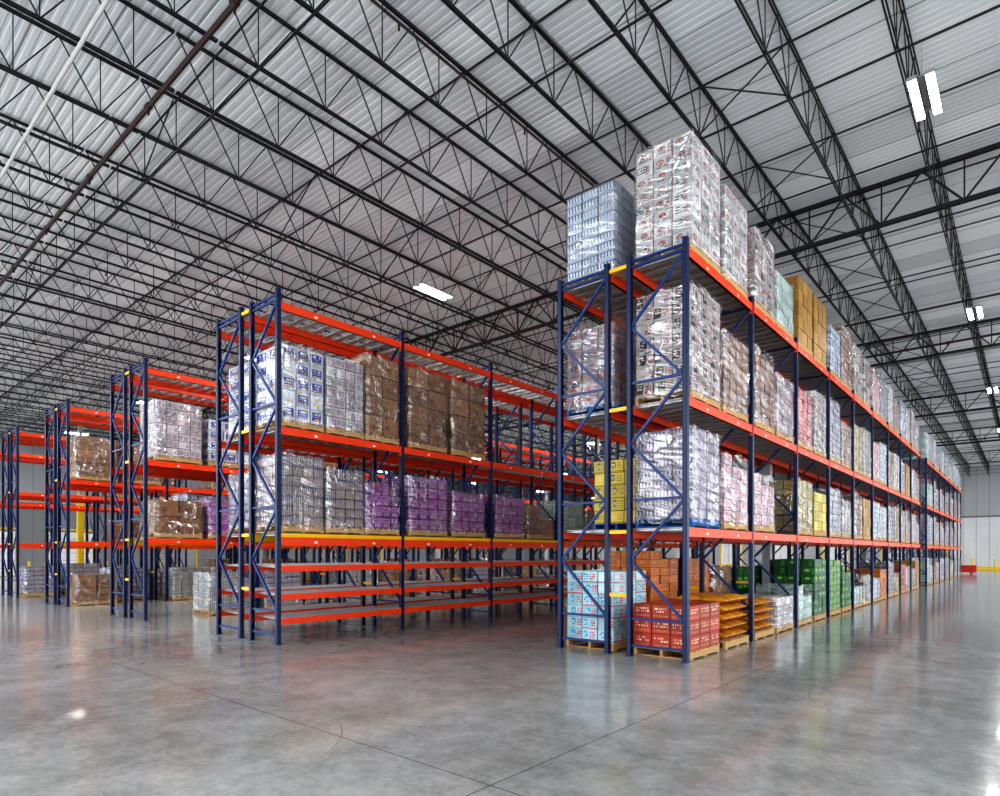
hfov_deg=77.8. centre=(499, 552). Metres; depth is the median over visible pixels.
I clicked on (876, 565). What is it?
load
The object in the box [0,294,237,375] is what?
joist
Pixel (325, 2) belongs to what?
joist bridging
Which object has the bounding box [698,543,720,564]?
door
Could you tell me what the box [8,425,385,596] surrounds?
rack
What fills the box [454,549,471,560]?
door
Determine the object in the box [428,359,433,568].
column
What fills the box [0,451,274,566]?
rack
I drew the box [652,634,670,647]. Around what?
carton
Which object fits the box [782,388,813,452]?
load
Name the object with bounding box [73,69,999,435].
joist bridging
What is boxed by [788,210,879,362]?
joist
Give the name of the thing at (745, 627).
sack
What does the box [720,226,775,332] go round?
load
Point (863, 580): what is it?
load
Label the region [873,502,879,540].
load
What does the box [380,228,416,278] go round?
cross bridging
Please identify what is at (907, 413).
load
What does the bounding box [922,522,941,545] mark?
load
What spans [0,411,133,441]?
joist
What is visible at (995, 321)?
joist bridging
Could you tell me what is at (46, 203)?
joist
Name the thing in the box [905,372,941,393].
cross bridging
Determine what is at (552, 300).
cross bridging
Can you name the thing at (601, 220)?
load
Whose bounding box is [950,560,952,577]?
load
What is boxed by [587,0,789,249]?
joist
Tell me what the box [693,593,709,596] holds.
sack
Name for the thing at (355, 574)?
load
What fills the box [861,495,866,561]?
column
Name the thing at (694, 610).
carton
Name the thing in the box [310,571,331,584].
load
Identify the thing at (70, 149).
joist
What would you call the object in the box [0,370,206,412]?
joist
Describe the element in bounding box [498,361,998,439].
joist bridging
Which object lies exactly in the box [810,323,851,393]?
load
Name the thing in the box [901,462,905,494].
load
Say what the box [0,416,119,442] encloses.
joist
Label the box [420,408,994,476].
joist bridging
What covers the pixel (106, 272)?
pipe
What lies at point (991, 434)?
joist bridging
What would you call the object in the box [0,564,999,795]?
floor
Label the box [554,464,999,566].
wall
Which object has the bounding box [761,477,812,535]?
load
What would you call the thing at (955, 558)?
load
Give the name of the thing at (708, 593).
sack
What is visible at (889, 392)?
load
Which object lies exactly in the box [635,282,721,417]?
load
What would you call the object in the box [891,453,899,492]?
load
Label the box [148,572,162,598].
load
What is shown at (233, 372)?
load
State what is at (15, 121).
joist
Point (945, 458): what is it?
load
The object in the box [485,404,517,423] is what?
joist
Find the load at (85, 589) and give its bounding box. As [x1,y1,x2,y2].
[70,574,117,605]
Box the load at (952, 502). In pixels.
[951,498,953,516]
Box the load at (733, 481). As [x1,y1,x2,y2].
[695,453,748,530]
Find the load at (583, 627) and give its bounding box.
[566,570,645,650]
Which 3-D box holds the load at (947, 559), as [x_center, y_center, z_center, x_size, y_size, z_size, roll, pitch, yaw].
[28.706,1.002,40.557,1.030,1.383,1.230,0,0,40]
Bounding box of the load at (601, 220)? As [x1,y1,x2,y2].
[567,179,646,308]
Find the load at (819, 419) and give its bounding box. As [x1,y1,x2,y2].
[804,390,826,458]
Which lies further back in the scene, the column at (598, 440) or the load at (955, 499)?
the load at (955, 499)
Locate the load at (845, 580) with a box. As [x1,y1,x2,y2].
[840,565,851,612]
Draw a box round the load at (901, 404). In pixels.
[896,400,904,439]
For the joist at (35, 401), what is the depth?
32.55 m
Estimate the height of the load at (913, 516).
1.383 m
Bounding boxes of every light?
[413,268,452,300]
[906,67,942,121]
[966,304,983,319]
[987,376,997,393]
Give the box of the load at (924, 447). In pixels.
[905,432,929,462]
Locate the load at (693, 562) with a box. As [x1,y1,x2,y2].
[660,558,708,596]
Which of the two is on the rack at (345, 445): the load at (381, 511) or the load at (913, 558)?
the load at (381, 511)
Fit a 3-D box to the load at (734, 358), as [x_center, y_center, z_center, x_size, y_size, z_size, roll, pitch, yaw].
[3.923,-3.188,11.580,1.030,1.460,1.229,0,0,41]
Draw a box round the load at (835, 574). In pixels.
[825,560,840,616]
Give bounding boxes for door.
[0,527,15,575]
[49,529,92,563]
[160,549,196,567]
[259,550,270,562]
[321,549,346,562]
[380,549,398,560]
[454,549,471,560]
[655,542,674,557]
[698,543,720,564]
[742,544,761,564]
[798,546,822,558]
[849,547,881,567]
[914,549,946,557]
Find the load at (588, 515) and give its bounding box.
[583,510,603,540]
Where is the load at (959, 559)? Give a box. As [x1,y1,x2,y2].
[959,559,960,574]
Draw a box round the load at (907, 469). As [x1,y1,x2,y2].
[905,465,909,496]
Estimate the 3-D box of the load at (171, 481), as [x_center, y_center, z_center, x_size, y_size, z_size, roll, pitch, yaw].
[-15.545,-3.090,28.019,1.030,1.443,1.230,0,0,41]
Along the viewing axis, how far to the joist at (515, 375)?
26.65 m
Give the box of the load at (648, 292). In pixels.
[611,277,664,328]
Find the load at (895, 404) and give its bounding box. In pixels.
[893,399,898,434]
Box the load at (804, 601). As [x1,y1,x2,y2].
[756,584,812,626]
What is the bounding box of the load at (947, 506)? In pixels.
[946,493,948,514]
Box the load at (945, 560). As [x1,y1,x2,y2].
[945,560,946,579]
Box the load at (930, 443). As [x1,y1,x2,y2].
[929,440,932,464]
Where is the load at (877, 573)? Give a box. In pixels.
[850,569,886,600]
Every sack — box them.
[674,594,703,600]
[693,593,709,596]
[700,595,731,603]
[701,592,717,595]
[714,594,739,602]
[719,603,738,610]
[719,605,731,612]
[719,613,731,621]
[719,622,731,630]
[719,631,730,639]
[721,612,739,619]
[722,620,739,628]
[722,629,738,636]
[726,593,746,600]
[726,610,746,617]
[728,619,746,626]
[730,602,746,609]
[730,627,745,634]
[734,599,759,605]
[734,615,759,622]
[736,607,759,614]
[738,623,759,630]
[747,598,765,605]
[754,597,771,604]
[754,606,765,613]
[754,614,766,621]
[754,622,766,628]
[757,605,772,611]
[758,620,771,627]
[759,613,772,619]
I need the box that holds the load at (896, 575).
[893,573,898,595]
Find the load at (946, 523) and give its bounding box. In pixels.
[941,522,948,546]
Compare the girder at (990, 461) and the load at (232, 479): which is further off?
the girder at (990, 461)
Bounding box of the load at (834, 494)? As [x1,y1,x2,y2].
[812,488,840,537]
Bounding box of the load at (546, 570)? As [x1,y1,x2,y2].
[536,568,553,587]
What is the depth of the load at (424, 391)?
14.26 m
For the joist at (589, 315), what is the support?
attached to the ceiling
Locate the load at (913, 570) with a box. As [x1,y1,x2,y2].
[912,568,915,589]
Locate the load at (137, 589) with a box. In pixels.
[100,567,142,599]
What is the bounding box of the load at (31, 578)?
[19,566,52,596]
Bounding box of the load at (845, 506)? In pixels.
[840,498,851,538]
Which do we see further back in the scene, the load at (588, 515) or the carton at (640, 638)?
the load at (588, 515)
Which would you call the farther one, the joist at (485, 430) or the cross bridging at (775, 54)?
the joist at (485, 430)
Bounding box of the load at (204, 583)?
[192,571,248,615]
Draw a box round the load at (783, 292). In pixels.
[733,271,793,347]
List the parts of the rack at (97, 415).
upright frame, upright frame, upright frame, upright frame, upright frame, upright frame, upright frame, upright frame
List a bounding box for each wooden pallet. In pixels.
[633,644,719,660]
[719,634,748,649]
[741,627,774,639]
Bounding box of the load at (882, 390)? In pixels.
[856,372,886,422]
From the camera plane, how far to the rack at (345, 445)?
13.72 m
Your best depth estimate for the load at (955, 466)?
44.39 m
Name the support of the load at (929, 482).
on the rack at (928, 471)
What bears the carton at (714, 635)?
on the wooden pallet at (714, 648)
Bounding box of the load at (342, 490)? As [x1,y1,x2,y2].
[311,469,363,534]
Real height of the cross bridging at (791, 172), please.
0.937 m
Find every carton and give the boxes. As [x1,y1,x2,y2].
[634,602,657,618]
[634,620,651,632]
[634,632,651,645]
[652,603,676,619]
[652,621,669,634]
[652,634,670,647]
[670,604,699,621]
[670,620,699,636]
[671,634,699,651]
[689,602,709,618]
[695,601,718,616]
[700,618,709,633]
[700,632,709,648]
[709,616,718,631]
[710,630,718,645]
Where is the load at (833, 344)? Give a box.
[791,324,840,388]
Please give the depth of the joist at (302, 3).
11.04 m
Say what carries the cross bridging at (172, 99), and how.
attached to the joist at (142, 80)
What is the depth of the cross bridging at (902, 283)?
20.61 m
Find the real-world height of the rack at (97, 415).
6.600 m
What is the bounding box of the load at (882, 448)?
[876,442,886,486]
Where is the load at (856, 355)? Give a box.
[832,344,862,401]
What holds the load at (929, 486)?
on the rack at (928, 471)
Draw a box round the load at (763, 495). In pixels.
[727,472,774,532]
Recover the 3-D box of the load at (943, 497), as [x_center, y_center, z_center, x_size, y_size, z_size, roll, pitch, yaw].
[26.776,-3.029,38.300,1.030,1.142,1.229,0,0,41]
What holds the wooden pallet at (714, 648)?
on the floor
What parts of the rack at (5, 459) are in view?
upright frame, upright frame, upright frame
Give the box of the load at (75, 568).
[61,563,99,594]
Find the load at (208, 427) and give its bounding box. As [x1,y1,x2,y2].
[194,419,248,469]
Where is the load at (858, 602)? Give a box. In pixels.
[850,585,862,608]
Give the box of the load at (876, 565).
[859,562,893,596]
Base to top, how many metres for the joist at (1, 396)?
1.038 m
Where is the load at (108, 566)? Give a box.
[103,565,139,567]
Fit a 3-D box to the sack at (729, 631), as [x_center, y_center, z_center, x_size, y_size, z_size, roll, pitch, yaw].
[4.138,1.478,11.462,0.460,0.154,0.360,0,0,40]
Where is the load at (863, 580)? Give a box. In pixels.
[854,574,870,605]
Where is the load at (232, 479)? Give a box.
[227,472,262,534]
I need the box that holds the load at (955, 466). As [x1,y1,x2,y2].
[955,466,956,486]
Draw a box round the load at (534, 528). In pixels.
[523,504,553,539]
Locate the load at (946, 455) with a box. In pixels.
[944,454,948,479]
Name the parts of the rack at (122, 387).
upright frame, upright frame, upright frame, upright frame, upright frame, upright frame, upright frame, upright frame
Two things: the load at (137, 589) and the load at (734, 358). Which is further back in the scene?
the load at (137, 589)
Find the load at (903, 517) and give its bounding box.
[901,511,905,542]
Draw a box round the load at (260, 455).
[244,446,270,469]
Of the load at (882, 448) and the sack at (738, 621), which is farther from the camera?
the load at (882, 448)
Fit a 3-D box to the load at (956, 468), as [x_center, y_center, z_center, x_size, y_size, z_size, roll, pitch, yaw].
[33.607,-5.519,46.287,1.030,1.483,1.230,0,0,40]
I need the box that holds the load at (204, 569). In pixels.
[202,567,237,571]
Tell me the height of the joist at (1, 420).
1.038 m
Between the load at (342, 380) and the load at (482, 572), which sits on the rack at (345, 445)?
the load at (342, 380)
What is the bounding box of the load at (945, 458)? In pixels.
[944,455,946,477]
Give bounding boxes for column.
[77,426,83,562]
[264,549,268,558]
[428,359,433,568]
[436,477,439,558]
[545,467,547,559]
[597,439,599,569]
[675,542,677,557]
[762,461,771,583]
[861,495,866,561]
[950,492,952,555]
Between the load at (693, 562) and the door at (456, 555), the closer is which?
the load at (693, 562)
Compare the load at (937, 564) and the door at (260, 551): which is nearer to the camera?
the load at (937, 564)
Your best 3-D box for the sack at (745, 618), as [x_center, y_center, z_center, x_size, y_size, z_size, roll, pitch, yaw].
[4.897,1.319,12.349,0.460,0.154,0.360,0,0,41]
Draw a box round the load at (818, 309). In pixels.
[774,294,826,372]
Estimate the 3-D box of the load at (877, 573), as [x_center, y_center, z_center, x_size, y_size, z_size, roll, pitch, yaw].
[13.575,1.147,22.865,1.000,1.095,1.200,0,0,41]
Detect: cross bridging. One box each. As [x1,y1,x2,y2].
[24,253,38,298]
[135,290,153,326]
[142,99,173,178]
[279,177,314,236]
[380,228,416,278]
[457,270,491,311]
[518,300,552,336]
[615,0,635,25]
[699,40,788,133]
[756,135,832,204]
[796,199,862,255]
[825,247,885,293]
[848,283,902,322]
[867,312,915,345]
[882,335,926,361]
[895,360,934,380]
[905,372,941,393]
[914,384,948,405]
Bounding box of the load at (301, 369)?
[255,343,323,436]
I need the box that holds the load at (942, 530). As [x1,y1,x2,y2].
[941,524,943,545]
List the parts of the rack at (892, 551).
upright frame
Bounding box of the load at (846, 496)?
[840,493,862,539]
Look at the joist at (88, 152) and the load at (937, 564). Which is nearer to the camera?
the joist at (88, 152)
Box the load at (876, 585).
[873,578,879,602]
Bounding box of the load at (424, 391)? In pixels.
[381,366,446,457]
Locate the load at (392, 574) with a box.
[366,561,408,599]
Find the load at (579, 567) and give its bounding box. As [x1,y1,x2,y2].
[564,559,588,570]
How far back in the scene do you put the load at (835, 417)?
16.95 m
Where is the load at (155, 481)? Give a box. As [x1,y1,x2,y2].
[116,442,160,485]
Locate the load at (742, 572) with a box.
[731,567,747,594]
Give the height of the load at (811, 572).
1.535 m
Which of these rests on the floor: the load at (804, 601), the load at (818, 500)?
the load at (804, 601)
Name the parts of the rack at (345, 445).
upright frame, upright frame, upright frame, upright frame, upright frame, upright frame, upright frame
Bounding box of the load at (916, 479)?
[915,473,919,501]
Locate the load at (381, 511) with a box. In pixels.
[351,482,399,535]
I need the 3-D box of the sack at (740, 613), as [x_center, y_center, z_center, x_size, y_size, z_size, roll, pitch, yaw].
[4.386,1.160,11.752,0.460,0.154,0.360,0,0,41]
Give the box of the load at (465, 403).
[432,379,485,459]
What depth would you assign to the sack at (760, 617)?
12.49 m
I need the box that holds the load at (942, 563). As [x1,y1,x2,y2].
[941,559,943,580]
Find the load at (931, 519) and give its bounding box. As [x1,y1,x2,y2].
[921,517,932,544]
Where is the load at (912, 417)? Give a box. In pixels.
[910,412,914,448]
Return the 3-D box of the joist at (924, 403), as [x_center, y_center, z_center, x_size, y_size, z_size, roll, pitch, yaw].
[27.716,-8.300,39.654,0.063,1.038,12.475,0,0,41]
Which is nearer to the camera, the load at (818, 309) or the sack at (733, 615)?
the sack at (733, 615)
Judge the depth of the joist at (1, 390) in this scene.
34.67 m
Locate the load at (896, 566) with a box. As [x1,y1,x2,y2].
[893,564,905,592]
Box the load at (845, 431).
[840,422,851,470]
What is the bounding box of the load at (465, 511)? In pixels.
[446,491,485,537]
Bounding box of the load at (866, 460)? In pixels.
[861,428,871,479]
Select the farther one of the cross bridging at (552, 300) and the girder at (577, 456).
the girder at (577, 456)
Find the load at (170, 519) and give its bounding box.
[140,498,201,538]
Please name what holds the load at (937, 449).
on the rack at (928, 471)
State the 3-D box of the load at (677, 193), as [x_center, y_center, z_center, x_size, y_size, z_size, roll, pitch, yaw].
[3.033,-5.750,10.539,1.030,1.944,1.230,0,0,41]
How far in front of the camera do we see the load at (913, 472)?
28.39 m
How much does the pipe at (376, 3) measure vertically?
0.142 m
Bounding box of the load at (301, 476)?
[255,453,323,533]
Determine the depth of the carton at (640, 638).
10.23 m
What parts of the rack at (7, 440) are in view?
upright frame, upright frame, upright frame, upright frame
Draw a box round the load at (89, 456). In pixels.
[70,436,116,482]
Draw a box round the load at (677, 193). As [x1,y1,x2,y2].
[634,130,720,289]
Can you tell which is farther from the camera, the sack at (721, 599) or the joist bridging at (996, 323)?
the joist bridging at (996, 323)
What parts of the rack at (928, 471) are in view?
upright frame, upright frame, upright frame, upright frame, upright frame, upright frame, upright frame, upright frame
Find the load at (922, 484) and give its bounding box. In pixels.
[905,483,929,506]
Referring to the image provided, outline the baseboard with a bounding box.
[601,564,999,569]
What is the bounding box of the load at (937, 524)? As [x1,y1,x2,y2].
[936,522,938,545]
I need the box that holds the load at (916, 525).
[915,520,918,543]
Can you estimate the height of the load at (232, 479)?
1.302 m
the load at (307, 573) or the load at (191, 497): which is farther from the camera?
the load at (307, 573)
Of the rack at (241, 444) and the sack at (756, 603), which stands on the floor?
the rack at (241, 444)
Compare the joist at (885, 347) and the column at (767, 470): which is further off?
the joist at (885, 347)
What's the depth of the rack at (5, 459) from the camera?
31.21 m
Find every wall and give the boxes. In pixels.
[0,432,549,571]
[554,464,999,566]
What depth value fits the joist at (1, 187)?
15.15 m
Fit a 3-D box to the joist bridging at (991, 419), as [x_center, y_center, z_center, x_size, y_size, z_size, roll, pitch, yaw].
[14.370,-8.755,56.035,58.000,0.028,0.028,0,0,41]
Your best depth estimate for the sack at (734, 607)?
11.32 m
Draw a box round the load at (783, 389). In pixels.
[731,373,793,443]
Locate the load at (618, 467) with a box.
[593,458,637,529]
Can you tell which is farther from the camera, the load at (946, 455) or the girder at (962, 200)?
the load at (946, 455)
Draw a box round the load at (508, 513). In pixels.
[484,496,524,538]
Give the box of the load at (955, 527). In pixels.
[951,526,956,546]
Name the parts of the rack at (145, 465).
upright frame, upright frame, upright frame, upright frame, upright frame, upright frame, upright frame, upright frame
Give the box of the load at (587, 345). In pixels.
[565,321,645,425]
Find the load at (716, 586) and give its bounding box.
[707,564,730,593]
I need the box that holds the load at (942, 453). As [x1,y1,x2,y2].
[940,450,943,474]
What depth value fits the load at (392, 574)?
21.63 m
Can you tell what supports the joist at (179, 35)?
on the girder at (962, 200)
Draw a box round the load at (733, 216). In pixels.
[674,183,747,306]
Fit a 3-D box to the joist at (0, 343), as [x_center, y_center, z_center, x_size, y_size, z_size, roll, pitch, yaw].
[-18.134,-8.300,29.523,0.063,1.038,12.475,0,0,41]
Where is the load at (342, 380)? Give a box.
[299,356,364,444]
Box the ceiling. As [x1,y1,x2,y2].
[0,0,999,495]
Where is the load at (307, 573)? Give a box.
[300,571,309,585]
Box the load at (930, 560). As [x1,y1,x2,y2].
[929,559,941,580]
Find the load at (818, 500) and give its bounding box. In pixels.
[773,492,826,536]
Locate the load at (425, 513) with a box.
[382,475,447,536]
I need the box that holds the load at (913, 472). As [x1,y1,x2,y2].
[912,470,915,499]
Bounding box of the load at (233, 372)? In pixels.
[227,361,299,440]
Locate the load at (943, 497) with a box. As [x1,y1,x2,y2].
[942,495,944,512]
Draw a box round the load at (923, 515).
[915,514,929,544]
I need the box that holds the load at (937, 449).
[936,446,938,470]
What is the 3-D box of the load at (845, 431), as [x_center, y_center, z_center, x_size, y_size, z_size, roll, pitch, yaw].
[9.714,-3.109,18.351,1.030,1.302,1.230,0,0,41]
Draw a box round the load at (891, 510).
[883,507,893,541]
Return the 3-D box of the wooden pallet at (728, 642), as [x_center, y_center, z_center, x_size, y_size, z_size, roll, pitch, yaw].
[3.956,1.625,11.618,1.000,0.137,1.200,0,0,41]
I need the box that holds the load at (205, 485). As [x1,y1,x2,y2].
[199,481,228,490]
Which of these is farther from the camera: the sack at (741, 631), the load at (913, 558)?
the load at (913, 558)
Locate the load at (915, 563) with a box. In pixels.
[891,560,919,588]
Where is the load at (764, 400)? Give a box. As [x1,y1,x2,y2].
[714,345,774,434]
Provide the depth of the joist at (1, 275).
17.51 m
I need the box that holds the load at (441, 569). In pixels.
[434,558,456,570]
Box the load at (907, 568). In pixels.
[905,566,909,591]
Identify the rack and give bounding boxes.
[0,430,368,595]
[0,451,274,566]
[0,455,271,566]
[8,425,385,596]
[44,405,478,603]
[55,398,494,606]
[109,368,568,616]
[125,357,591,620]
[216,306,676,638]
[241,287,714,645]
[556,263,883,653]
[609,235,920,662]
[876,476,937,561]
[897,457,960,585]
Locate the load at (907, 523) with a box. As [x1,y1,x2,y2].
[904,511,910,543]
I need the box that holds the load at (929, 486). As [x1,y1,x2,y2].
[912,485,932,507]
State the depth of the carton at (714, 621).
10.48 m
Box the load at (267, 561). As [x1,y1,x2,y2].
[262,559,291,563]
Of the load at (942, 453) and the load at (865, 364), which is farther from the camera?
the load at (942, 453)
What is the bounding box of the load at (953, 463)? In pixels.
[953,463,955,484]
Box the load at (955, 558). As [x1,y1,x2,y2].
[941,556,956,576]
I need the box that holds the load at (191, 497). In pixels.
[172,491,226,538]
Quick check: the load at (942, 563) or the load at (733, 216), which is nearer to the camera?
the load at (733, 216)
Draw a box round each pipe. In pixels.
[0,0,242,286]
[0,239,248,315]
[370,0,595,187]
[448,436,999,489]
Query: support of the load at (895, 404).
on the rack at (759, 444)
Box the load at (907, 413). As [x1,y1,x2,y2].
[905,408,909,444]
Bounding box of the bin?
[961,565,976,573]
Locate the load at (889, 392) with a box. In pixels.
[886,385,893,428]
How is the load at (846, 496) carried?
on the rack at (759, 444)
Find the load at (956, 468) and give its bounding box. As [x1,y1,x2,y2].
[956,468,958,488]
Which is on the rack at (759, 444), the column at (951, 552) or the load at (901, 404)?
the load at (901, 404)
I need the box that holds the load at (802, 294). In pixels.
[757,275,812,364]
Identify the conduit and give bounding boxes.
[0,0,109,181]
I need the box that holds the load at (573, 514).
[535,500,583,540]
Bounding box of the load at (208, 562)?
[205,559,237,566]
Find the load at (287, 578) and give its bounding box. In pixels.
[248,570,300,607]
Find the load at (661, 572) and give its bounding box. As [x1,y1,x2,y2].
[611,551,677,601]
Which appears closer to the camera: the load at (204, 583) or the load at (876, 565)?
the load at (204, 583)
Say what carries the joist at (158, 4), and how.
attached to the ceiling
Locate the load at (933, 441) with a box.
[929,439,936,467]
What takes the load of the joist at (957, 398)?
attached to the ceiling
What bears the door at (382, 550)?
in the wall at (31, 476)
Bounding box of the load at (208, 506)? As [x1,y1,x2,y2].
[194,498,228,538]
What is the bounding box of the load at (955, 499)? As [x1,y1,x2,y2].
[955,499,956,518]
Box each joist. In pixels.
[0,0,174,92]
[0,2,138,133]
[0,63,109,167]
[0,113,83,196]
[0,153,62,221]
[0,186,43,242]
[0,215,26,262]
[0,239,12,278]
[0,278,248,365]
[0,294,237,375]
[0,309,235,384]
[0,322,228,392]
[0,333,228,384]
[0,343,198,392]
[0,353,228,415]
[0,362,215,419]
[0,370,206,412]
[0,377,137,414]
[0,385,138,413]
[0,396,103,422]
[0,401,137,436]
[0,406,139,440]
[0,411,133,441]
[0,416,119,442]
[0,420,118,440]
[0,424,109,438]
[1,260,330,355]
[1,390,128,419]
[14,243,327,354]
[28,224,390,352]
[45,202,417,359]
[64,178,444,351]
[85,149,474,343]
[111,117,506,333]
[140,78,542,322]
[147,0,217,42]
[176,31,581,311]
[219,0,567,262]
[294,0,598,205]
[418,335,566,405]
[441,0,651,182]
[445,326,567,393]
[458,485,514,495]
[474,316,566,378]
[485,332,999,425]
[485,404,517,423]
[485,427,570,455]
[485,430,554,449]
[486,419,587,454]
[502,416,603,452]
[507,305,567,358]
[522,408,622,450]
[543,293,601,334]
[581,310,603,323]
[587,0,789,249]
[734,0,858,228]
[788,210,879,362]
[857,186,925,354]
[878,338,920,414]
[881,0,938,204]
[920,397,943,443]
[924,329,954,409]
[936,159,975,346]
[943,430,958,463]
[954,392,971,441]
[959,452,969,476]
[971,427,981,461]
[975,319,991,405]
[982,450,989,475]
[991,392,999,438]
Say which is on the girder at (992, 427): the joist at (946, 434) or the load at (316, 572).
the joist at (946, 434)
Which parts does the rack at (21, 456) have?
upright frame, upright frame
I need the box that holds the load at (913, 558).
[905,557,929,585]
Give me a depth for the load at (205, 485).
23.52 m
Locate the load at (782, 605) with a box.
[743,594,793,632]
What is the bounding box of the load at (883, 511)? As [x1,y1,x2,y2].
[879,507,886,541]
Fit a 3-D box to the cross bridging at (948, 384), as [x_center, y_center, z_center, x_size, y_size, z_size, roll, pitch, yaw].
[22.609,-8.280,32.474,1.580,0.937,0.038,0,0,41]
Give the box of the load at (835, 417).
[830,399,840,465]
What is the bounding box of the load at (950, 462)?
[949,461,952,482]
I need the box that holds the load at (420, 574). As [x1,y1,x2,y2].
[409,568,441,596]
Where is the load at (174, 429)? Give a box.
[139,398,202,464]
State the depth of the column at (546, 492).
51.74 m
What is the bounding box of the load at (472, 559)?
[467,558,487,560]
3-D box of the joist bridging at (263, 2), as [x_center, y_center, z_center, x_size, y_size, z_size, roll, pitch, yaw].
[-16.097,-8.755,20.412,58.000,0.028,0.028,0,0,41]
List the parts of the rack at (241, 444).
upright frame, upright frame, upright frame, upright frame, upright frame, upright frame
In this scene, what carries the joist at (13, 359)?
attached to the ceiling
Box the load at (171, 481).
[148,477,173,499]
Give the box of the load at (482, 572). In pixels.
[456,567,487,592]
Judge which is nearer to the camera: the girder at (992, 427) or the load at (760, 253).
the load at (760, 253)
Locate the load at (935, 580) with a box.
[931,564,936,582]
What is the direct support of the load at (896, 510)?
on the rack at (759, 444)
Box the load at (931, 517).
[922,517,935,545]
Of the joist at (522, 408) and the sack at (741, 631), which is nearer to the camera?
the sack at (741, 631)
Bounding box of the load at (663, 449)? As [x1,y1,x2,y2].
[634,427,720,528]
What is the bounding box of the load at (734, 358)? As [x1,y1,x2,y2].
[672,331,749,422]
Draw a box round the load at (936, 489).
[936,489,941,511]
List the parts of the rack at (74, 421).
upright frame, upright frame, upright frame, upright frame, upright frame, upright frame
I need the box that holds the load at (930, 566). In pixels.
[921,562,932,584]
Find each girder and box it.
[136,407,215,442]
[377,291,573,364]
[485,413,516,432]
[504,441,615,464]
[516,411,549,426]
[574,142,999,317]
[856,317,999,367]
[901,449,999,464]
[902,387,999,417]
[932,426,999,446]
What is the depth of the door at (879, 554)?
69.18 m
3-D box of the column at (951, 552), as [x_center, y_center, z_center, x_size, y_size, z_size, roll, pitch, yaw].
[39.501,-2.990,54.247,0.300,9.380,0.300,0,0,41]
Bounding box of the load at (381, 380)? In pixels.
[345,353,399,449]
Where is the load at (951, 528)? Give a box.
[951,528,952,546]
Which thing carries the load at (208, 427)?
on the rack at (145, 465)
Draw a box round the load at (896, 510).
[891,507,899,542]
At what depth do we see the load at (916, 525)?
29.17 m
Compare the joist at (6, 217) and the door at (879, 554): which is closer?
the joist at (6, 217)
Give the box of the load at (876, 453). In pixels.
[873,442,879,483]
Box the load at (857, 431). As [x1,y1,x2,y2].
[846,424,862,475]
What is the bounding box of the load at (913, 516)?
[908,514,915,543]
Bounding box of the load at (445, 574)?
[435,571,466,594]
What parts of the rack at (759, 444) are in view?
upright frame, upright frame, upright frame, upright frame, upright frame, upright frame, upright frame, upright frame, upright frame, upright frame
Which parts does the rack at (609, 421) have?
upright frame, upright frame, upright frame, upright frame, upright frame, upright frame, upright frame, upright frame, upright frame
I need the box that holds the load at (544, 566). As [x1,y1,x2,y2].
[543,565,571,587]
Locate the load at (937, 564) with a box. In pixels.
[931,563,938,582]
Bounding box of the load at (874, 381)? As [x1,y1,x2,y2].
[855,367,879,417]
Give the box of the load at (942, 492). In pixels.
[942,492,946,513]
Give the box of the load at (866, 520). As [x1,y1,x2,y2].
[859,498,870,540]
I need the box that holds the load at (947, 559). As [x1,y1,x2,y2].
[929,558,948,578]
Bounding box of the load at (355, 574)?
[332,569,377,602]
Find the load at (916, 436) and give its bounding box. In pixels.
[914,422,918,452]
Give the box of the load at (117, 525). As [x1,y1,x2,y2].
[103,521,139,541]
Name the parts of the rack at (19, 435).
upright frame, upright frame, upright frame, upright frame, upright frame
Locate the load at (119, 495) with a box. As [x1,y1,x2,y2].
[103,481,139,498]
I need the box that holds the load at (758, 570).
[731,566,761,593]
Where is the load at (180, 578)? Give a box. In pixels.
[162,566,201,599]
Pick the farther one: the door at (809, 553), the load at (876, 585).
the door at (809, 553)
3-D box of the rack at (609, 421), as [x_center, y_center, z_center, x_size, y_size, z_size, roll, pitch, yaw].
[10.143,-1.600,20.991,1.050,6.600,26.880,0,0,41]
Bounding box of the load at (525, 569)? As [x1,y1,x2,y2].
[503,565,536,590]
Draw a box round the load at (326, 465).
[289,440,335,469]
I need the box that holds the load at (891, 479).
[889,450,893,489]
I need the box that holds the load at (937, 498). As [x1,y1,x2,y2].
[936,490,938,510]
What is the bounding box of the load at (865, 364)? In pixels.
[847,356,870,409]
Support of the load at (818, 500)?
on the rack at (759, 444)
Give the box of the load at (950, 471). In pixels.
[949,463,951,480]
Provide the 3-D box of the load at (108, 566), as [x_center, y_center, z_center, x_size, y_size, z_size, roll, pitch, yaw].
[-16.435,1.093,26.978,1.030,1.202,1.229,0,0,40]
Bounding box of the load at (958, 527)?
[958,527,960,547]
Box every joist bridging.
[0,0,267,299]
[0,0,329,328]
[0,0,570,396]
[0,0,672,413]
[20,0,874,429]
[42,4,999,433]
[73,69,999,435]
[101,123,999,438]
[118,156,996,441]
[349,366,999,465]
[353,376,999,469]
[360,382,999,471]
[378,347,999,451]
[397,400,999,475]
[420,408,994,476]
[423,200,999,366]
[423,410,998,477]
[448,417,999,478]
[448,434,995,487]
[455,426,999,482]
[466,215,999,362]
[474,433,998,484]
[477,253,999,381]
[484,260,999,383]
[485,321,999,418]
[485,323,999,419]
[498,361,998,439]
[498,396,998,460]
[537,419,993,469]
[544,293,999,389]
[547,294,999,389]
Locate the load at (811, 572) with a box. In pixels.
[773,559,826,621]
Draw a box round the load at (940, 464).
[939,450,941,472]
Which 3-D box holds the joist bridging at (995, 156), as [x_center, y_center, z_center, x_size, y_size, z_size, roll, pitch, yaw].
[-7.972,-8.755,29.912,58.000,0.028,0.028,0,0,41]
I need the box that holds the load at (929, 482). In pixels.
[921,480,935,508]
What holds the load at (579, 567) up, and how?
on the floor
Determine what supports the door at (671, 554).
in the wall at (980, 492)
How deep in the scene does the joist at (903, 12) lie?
10.75 m

